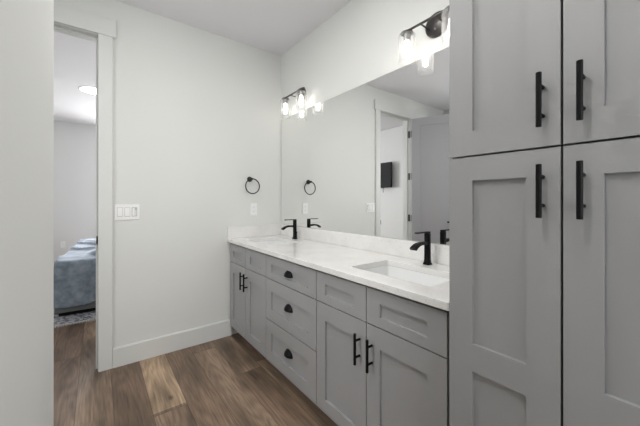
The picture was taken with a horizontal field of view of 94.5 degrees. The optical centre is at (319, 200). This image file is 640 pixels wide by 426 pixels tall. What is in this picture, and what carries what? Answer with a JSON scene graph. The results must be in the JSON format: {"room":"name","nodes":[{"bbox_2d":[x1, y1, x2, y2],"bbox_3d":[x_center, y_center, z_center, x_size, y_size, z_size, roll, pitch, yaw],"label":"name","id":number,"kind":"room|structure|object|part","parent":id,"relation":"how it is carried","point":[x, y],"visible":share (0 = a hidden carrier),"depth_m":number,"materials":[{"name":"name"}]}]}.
{"room":"bathroom","nodes":[
{"label":"bathroom","id":0,"kind":"room"},
{"bbox_2d":[0,0,53,425],"bbox_3d":[-0.535,-0.131,-0.769,1.600,2.737,2.656,0,0,-37],"label":"wall","id":1,"kind":"structure","parent":0,"point":[26,26],"depth_m":0.47,"materials":[{"name":"white paint"}]},
{"bbox_2d":[54,120,95,259],"bbox_3d":[-4.440,-0.131,5.945,3.970,2.737,0.120,0,0,-37],"label":"wall","id":2,"kind":"structure","parent":0,"point":[74,143],"depth_m":5.65,"materials":[{"name":"white paint"}]},
{"bbox_2d":[61,241,65,247],"bbox_3d":[-4.836,0.817,5.565,0.070,0.118,0.009,0,0,-37],"label":"wall outlet","id":3,"kind":"object","parent":2,"relation":"attached to","point":[63,243],"visible":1,"depth_m":5.57,"materials":[{"name":"white plastic"}]},
{"bbox_2d":[54,0,280,347],"bbox_3d":[-1.671,-0.131,2.175,3.331,2.737,0.120,0,0,-37],"label":"wall","id":4,"kind":"structure","parent":0,"point":[197,112],"depth_m":2.49,"materials":[{"name":"white paint"}]},
{"bbox_2d":[54,22,97,40],"bbox_3d":[-1.912,-1.208,1.994,0.660,0.029,0.122,0,0,-37],"label":"trim","id":5,"kind":"structure","parent":4,"relation":"attached to","point":[58,27],"depth_m":2.10,"materials":[{"name":"white paint"}]},
{"bbox_2d":[54,2,115,38],"bbox_3d":[-1.869,-1.274,1.937,0.879,0.130,0.021,0,0,-37],"label":"trim","id":6,"kind":"structure","parent":4,"relation":"attached to","point":[63,14],"depth_m":2.08,"materials":[{"name":"white paint"}]},
{"bbox_2d":[96,37,97,368],"bbox_3d":[-1.646,0.007,2.194,0.028,2.460,0.122,0,0,-37],"label":"trim","id":7,"kind":"structure","parent":4,"relation":"attached to","point":[96,37],"depth_m":2.17,"materials":[{"name":"white paint"}]},
{"bbox_2d":[98,34,112,371],"bbox_3d":[-1.570,0.014,2.165,0.085,2.446,0.018,0,0,-37],"label":"trim","id":8,"kind":"structure","parent":4,"relation":"attached to","point":[105,43],"depth_m":2.15,"materials":[{"name":"white paint"}]},
{"bbox_2d":[114,204,139,219],"bbox_3d":[-1.464,0.084,2.248,0.160,0.117,0.012,0,0,-37],"label":"light switch","id":9,"kind":"object","parent":4,"relation":"attached to","point":[121,211],"visible":1,"depth_m":2.24,"materials":[{"name":"white plastic"}]},
{"bbox_2d":[113,319,230,367],"bbox_3d":[-1.178,1.165,2.461,0.895,0.145,0.016,0,0,-37],"label":"baseboard","id":10,"kind":"structure","parent":4,"relation":"attached to","point":[153,347],"depth_m":2.41,"materials":[{"name":"white paint"}]},
{"bbox_2d":[245,177,259,193],"bbox_3d":[-0.653,-0.150,2.829,0.151,0.168,0.060,0,0,-37],"label":"towel ring","id":11,"kind":"object","parent":4,"relation":"attached to","point":[249,179],"visible":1,"depth_m":2.81,"materials":[{"name":"black metal"}]},
{"bbox_2d":[250,203,256,215],"bbox_3d":[-0.643,0.081,2.869,0.068,0.118,0.009,0,0,-37],"label":"wall outlet","id":12,"kind":"object","parent":4,"relation":"attached to","point":[253,206],"visible":1,"depth_m":2.86,"materials":[{"name":"white plastic"}]},
{"bbox_2d":[54,319,337,425],"bbox_3d":[-1.706,1.288,2.345,4.100,0.100,9.400,0,0,-37],"label":"floor","id":13,"kind":"structure","parent":0,"point":[226,381],"depth_m":1.95,"materials":[{"name":"brown wood"}]},
{"bbox_2d":[54,309,95,327],"bbox_3d":[-2.768,1.232,4.422,2.505,0.012,2.705,0,0,-37],"label":"rug","id":14,"kind":"object","parent":13,"relation":"on","point":[81,317],"visible":0.09,"depth_m":3.08,"materials":[{"name":"grey carpet"}]},
{"bbox_2d":[54,238,95,316],"bbox_3d":[-2.427,0.657,4.478,2.150,1.138,2.089,0,0,-34],"label":"bed","id":15,"kind":"object","parent":14,"relation":"on","point":[74,271],"visible":0.17,"depth_m":3.18,"materials":[{"name":"grey fabric"}]},
{"bbox_3d":[-2.480,1.077,4.481,2.055,0.218,1.960,0,0,-34],"label":"frame","id":16,"kind":"part","parent":15,"relation":"part of","materials":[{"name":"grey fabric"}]},
{"bbox_2d":[230,243,268,360],"bbox_3d":[-0.410,0.807,2.579,0.589,0.860,0.750,0,0,-37],"label":"vanity cabinet","id":17,"kind":"object","parent":13,"relation":"on","point":[248,277],"visible":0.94,"depth_m":2.36,"materials":[{"name":"grey paint"}]},
{"bbox_3d":[-0.707,0.467,2.565,0.020,0.157,0.351,0,0,-37],"label":"false drawer","id":18,"kind":"part","parent":17,"relation":"part of","materials":[{"name":"grey paint"}]},
{"bbox_3d":[-0.707,0.838,2.565,0.020,0.575,0.351,0,0,-37],"label":"door","id":19,"kind":"part","parent":17,"relation":"part of","materials":[{"name":"grey paint"}]},
{"bbox_3d":[-0.646,0.659,2.435,0.038,0.142,0.013,0,0,-37],"label":"handle","id":20,"kind":"part","parent":17,"relation":"part of","materials":[{"name":"black metal"}]},
{"bbox_3d":[-0.490,0.838,2.277,0.020,0.575,0.360,0,0,-37],"label":"door","id":21,"kind":"part","parent":17,"relation":"part of","materials":[{"name":"grey paint"}]},
{"bbox_3d":[-0.490,0.467,2.277,0.020,0.157,0.360,0,0,-37],"label":"false drawer","id":22,"kind":"part","parent":17,"relation":"part of","materials":[{"name":"grey paint"}]},
{"bbox_2d":[266,255,318,406],"bbox_3d":[0.009,0.807,2.042,0.566,0.860,0.610,0,0,-37],"label":"drawers","id":23,"kind":"object","parent":13,"relation":"on","point":[291,288],"visible":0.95,"depth_m":1.84,"materials":[{"name":"grey paint"}]},
{"bbox_3d":[-0.209,0.969,1.884,0.027,0.041,0.096,0,0,-37],"label":"handle","id":24,"kind":"part","parent":23,"relation":"part of","materials":[{"name":"black metal"}]},
{"bbox_3d":[-0.209,0.680,1.884,0.027,0.041,0.096,0,0,-37],"label":"handle","id":25,"kind":"part","parent":23,"relation":"part of","materials":[{"name":"black metal"}]},
{"bbox_3d":[-0.209,0.463,1.884,0.027,0.041,0.096,0,0,-37],"label":"handle","id":26,"kind":"part","parent":23,"relation":"part of","materials":[{"name":"black metal"}]},
{"bbox_3d":[-0.196,0.983,1.888,0.020,0.286,0.606,0,0,-37],"label":"drawer","id":27,"kind":"part","parent":23,"relation":"part of","materials":[{"name":"grey paint"}]},
{"bbox_3d":[-0.196,0.693,1.888,0.020,0.284,0.606,0,0,-37],"label":"drawer","id":28,"kind":"part","parent":23,"relation":"part of","materials":[{"name":"grey paint"}]},
{"bbox_3d":[-0.196,0.467,1.888,0.020,0.157,0.606,0,0,-37],"label":"drawer","id":29,"kind":"part","parent":23,"relation":"part of","materials":[{"name":"grey paint"}]},
{"bbox_2d":[317,271,448,425],"bbox_3d":[0.415,0.807,1.485,0.589,0.860,0.767,0,0,-37],"label":"vanity cabinet","id":30,"kind":"object","parent":13,"relation":"on","point":[383,357],"visible":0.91,"depth_m":1.28,"materials":[{"name":"grey paint"}]},
{"bbox_2d":[227,235,448,310],"bbox_3d":[0.018,0.361,2.032,0.566,0.030,2.142,0,0,-37],"label":"countertop","id":31,"kind":"structure","parent":30,"relation":"on","point":[348,263],"depth_m":1.67,"materials":[{"name":"white stone"}]},
{"bbox_2d":[227,224,279,238],"bbox_3d":[-0.629,0.293,2.873,0.545,0.106,0.020,0,0,-37],"label":"side splash","id":32,"kind":"object","parent":31,"relation":"on","point":[260,230],"visible":1,"depth_m":2.85,"materials":[{"name":"white stone"}]},
{"bbox_2d":[258,240,289,245],"bbox_3d":[-0.407,0.440,2.558,0.326,0.126,0.501,0,0,-37],"label":"sink","id":33,"kind":"object","parent":31,"relation":"in","point":[273,242],"visible":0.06,"depth_m":2.78,"materials":[{"name":"white ceramic"}]},
{"bbox_2d":[281,219,296,238],"bbox_3d":[-0.272,0.256,2.661,0.161,0.180,0.040,0,0,-37],"label":"faucet","id":34,"kind":"object","parent":31,"relation":"on","point":[294,225],"visible":1,"depth_m":2.68,"materials":[{"name":"black metal"}]},
{"bbox_3d":[-0.286,0.238,2.650,0.126,0.038,0.040,0,0,-37],"label":"spout","id":35,"kind":"part","parent":34,"relation":"part of","materials":[{"name":"black metal"}]},
{"bbox_2d":[364,265,448,286],"bbox_3d":[0.418,0.440,1.464,0.326,0.126,0.501,0,0,-37],"label":"sink","id":36,"kind":"object","parent":31,"relation":"in","point":[416,277],"visible":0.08,"depth_m":1.61,"materials":[{"name":"white ceramic"}]},
{"bbox_2d":[410,231,431,264],"bbox_3d":[0.543,0.256,1.580,0.161,0.180,0.040,0,0,-37],"label":"faucet","id":37,"kind":"object","parent":31,"relation":"on","point":[427,236],"visible":1,"depth_m":1.60,"materials":[{"name":"black metal"}]},
{"bbox_3d":[0.530,0.238,1.569,0.126,0.038,0.040,0,0,-37],"label":"spout","id":38,"kind":"part","parent":37,"relation":"part of","materials":[{"name":"black metal"}]},
{"bbox_3d":[0.550,0.172,1.585,0.116,0.011,0.022,0,0,-37],"label":"lever","id":39,"kind":"part","parent":37,"relation":"part of","materials":[{"name":"black metal"}]},
{"bbox_3d":[0.102,0.838,1.492,0.020,0.575,0.375,0,0,-37],"label":"door","id":40,"kind":"part","parent":30,"relation":"part of","materials":[{"name":"grey paint"}]},
{"bbox_3d":[0.102,0.467,1.492,0.020,0.157,0.375,0,0,-37],"label":"false drawer","id":41,"kind":"part","parent":30,"relation":"part of","materials":[{"name":"grey paint"}]},
{"bbox_3d":[0.168,0.676,1.356,0.038,0.142,0.013,0,0,-37],"label":"handle","id":42,"kind":"part","parent":30,"relation":"part of","materials":[{"name":"black metal"}]},
{"bbox_3d":[0.215,0.676,1.294,0.038,0.142,0.013,0,0,-37],"label":"handle","id":43,"kind":"part","parent":30,"relation":"part of","materials":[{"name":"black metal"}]},
{"bbox_3d":[0.333,0.467,1.186,0.020,0.157,0.383,0,0,-37],"label":"false drawer","id":44,"kind":"part","parent":30,"relation":"part of","materials":[{"name":"grey paint"}]},
{"bbox_3d":[0.333,0.838,1.186,0.020,0.575,0.383,0,0,-37],"label":"door","id":45,"kind":"part","parent":30,"relation":"part of","materials":[{"name":"grey paint"}]},
{"bbox_2d":[449,0,639,425],"bbox_3d":[0.831,-0.013,0.917,0.609,2.499,0.604,0,0,-37],"label":"linen cabinet","id":46,"kind":"object","parent":13,"relation":"on","point":[544,95],"visible":1,"depth_m":0.79,"materials":[{"name":"grey paint"}]},
{"bbox_3d":[0.535,-0.699,0.885,0.020,1.106,0.300,0,0,-37],"label":"door","id":47,"kind":"part","parent":46,"relation":"part of","materials":[{"name":"grey paint"}]},
{"bbox_3d":[0.535,0.492,0.885,0.020,1.262,0.300,0,0,-37],"label":"door","id":48,"kind":"part","parent":46,"relation":"part of","materials":[{"name":"grey paint"}]},
{"bbox_3d":[0.579,-0.264,0.777,0.038,0.142,0.013,0,0,-37],"label":"handle","id":49,"kind":"part","parent":46,"relation":"part of","materials":[{"name":"black metal"}]},
{"bbox_3d":[0.579,-0.026,0.777,0.038,0.140,0.013,0,0,-37],"label":"handle","id":50,"kind":"part","parent":46,"relation":"part of","materials":[{"name":"black metal"}]},
{"bbox_3d":[0.629,-0.264,0.712,0.038,0.142,0.013,0,0,-37],"label":"handle","id":51,"kind":"part","parent":46,"relation":"part of","materials":[{"name":"black metal"}]},
{"bbox_3d":[0.629,-0.026,0.712,0.038,0.140,0.013,0,0,-37],"label":"handle","id":52,"kind":"part","parent":46,"relation":"part of","materials":[{"name":"black metal"}]},
{"bbox_3d":[0.719,-0.699,0.641,0.020,1.106,0.298,0,0,-37],"label":"door","id":53,"kind":"part","parent":46,"relation":"part of","materials":[{"name":"grey paint"}]},
{"bbox_3d":[0.719,0.492,0.641,0.020,1.262,0.298,0,0,-37],"label":"door","id":54,"kind":"part","parent":46,"relation":"part of","materials":[{"name":"grey paint"}]},
{"bbox_2d":[54,0,351,124],"bbox_3d":[-1.706,-1.559,2.345,4.100,0.120,9.400,0,0,-37],"label":"ceiling","id":55,"kind":"structure","parent":0,"point":[273,26],"depth_m":2.57,"materials":[{"name":"white paint"}]},
{"bbox_2d":[79,86,95,94],"bbox_3d":[-3.071,-1.496,4.022,0.330,0.006,0.330,0,0,-37],"label":"recessed light","id":56,"kind":"object","parent":55,"relation":"in","point":[91,90],"visible":0.6,"depth_m":3.96,"materials":[{"name":"white"}]},
{"bbox_2d":[281,0,448,243],"bbox_3d":[0.942,-0.131,1.376,0.120,2.737,4.303,0,0,-37],"label":"wall","id":57,"kind":"structure","parent":0,"point":[362,42],"depth_m":2.18,"materials":[{"name":"white paint"}]},
{"bbox_2d":[282,87,305,113],"bbox_3d":[-0.227,-0.919,2.704,0.147,0.261,0.371,0,0,-37],"label":"vanity light","id":58,"kind":"object","parent":57,"relation":"attached to","point":[301,92],"visible":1,"depth_m":2.70,"materials":[{"name":"white glass"}]},
{"bbox_3d":[-0.327,-0.871,2.798,0.034,0.096,0.034,0,0,-37],"label":"bulb","id":59,"kind":"part","parent":58,"relation":"part of","materials":[{"name":"white glass"}]},
{"bbox_3d":[-0.164,-0.871,2.583,0.034,0.096,0.034,0,0,-37],"label":"bulb","id":60,"kind":"part","parent":58,"relation":"part of","materials":[{"name":"white glass"}]},
{"bbox_3d":[-0.177,-0.983,2.742,0.021,0.134,0.142,0,0,-37],"label":"plate","id":61,"kind":"part","parent":58,"relation":"part of","materials":[{"name":"brown metal"}]},
{"bbox_2d":[280,224,448,265],"bbox_3d":[0.236,0.293,2.196,0.020,0.106,2.142,0,0,-37],"label":"backsplash","id":62,"kind":"structure","parent":57,"relation":"attached to","point":[390,246],"depth_m":2.01,"materials":[{"name":"white stone"}]},
{"bbox_2d":[281,47,452,244],"bbox_3d":[0.245,-0.297,2.196,0.005,1.072,2.131,0,0,-37],"label":"mirror","id":63,"kind":"object","parent":57,"relation":"attached to","point":[371,158],"visible":0.64,"depth_m":2.00,"materials":[{"name":"silver mirror"}]},
{"bbox_2d":[400,6,448,57],"bbox_3d":[0.600,-0.919,1.607,0.147,0.261,0.371,0,0,-37],"label":"vanity light","id":64,"kind":"object","parent":57,"relation":"attached to","point":[437,24],"visible":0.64,"depth_m":1.65,"materials":[{"name":"brown metal"}]},
{"bbox_2d":[403,32,410,41],"bbox_3d":[0.500,-0.940,1.701,0.039,0.040,0.039,0,0,-37],"label":"socket","id":65,"kind":"object","parent":64,"relation":"attached to","point":[406,35],"depth_m":1.69,"materials":[{"name":"silver metal"}]},
{"bbox_3d":[0.500,-0.871,1.701,0.034,0.096,0.034,0,0,-37],"label":"bulb","id":66,"kind":"part","parent":64,"relation":"part of","materials":[{"name":"white glass"}]},
{"bbox_3d":[0.650,-0.983,1.645,0.021,0.134,0.142,0,0,-37],"label":"plate","id":67,"kind":"part","parent":64,"relation":"part of","materials":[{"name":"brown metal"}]}
]}

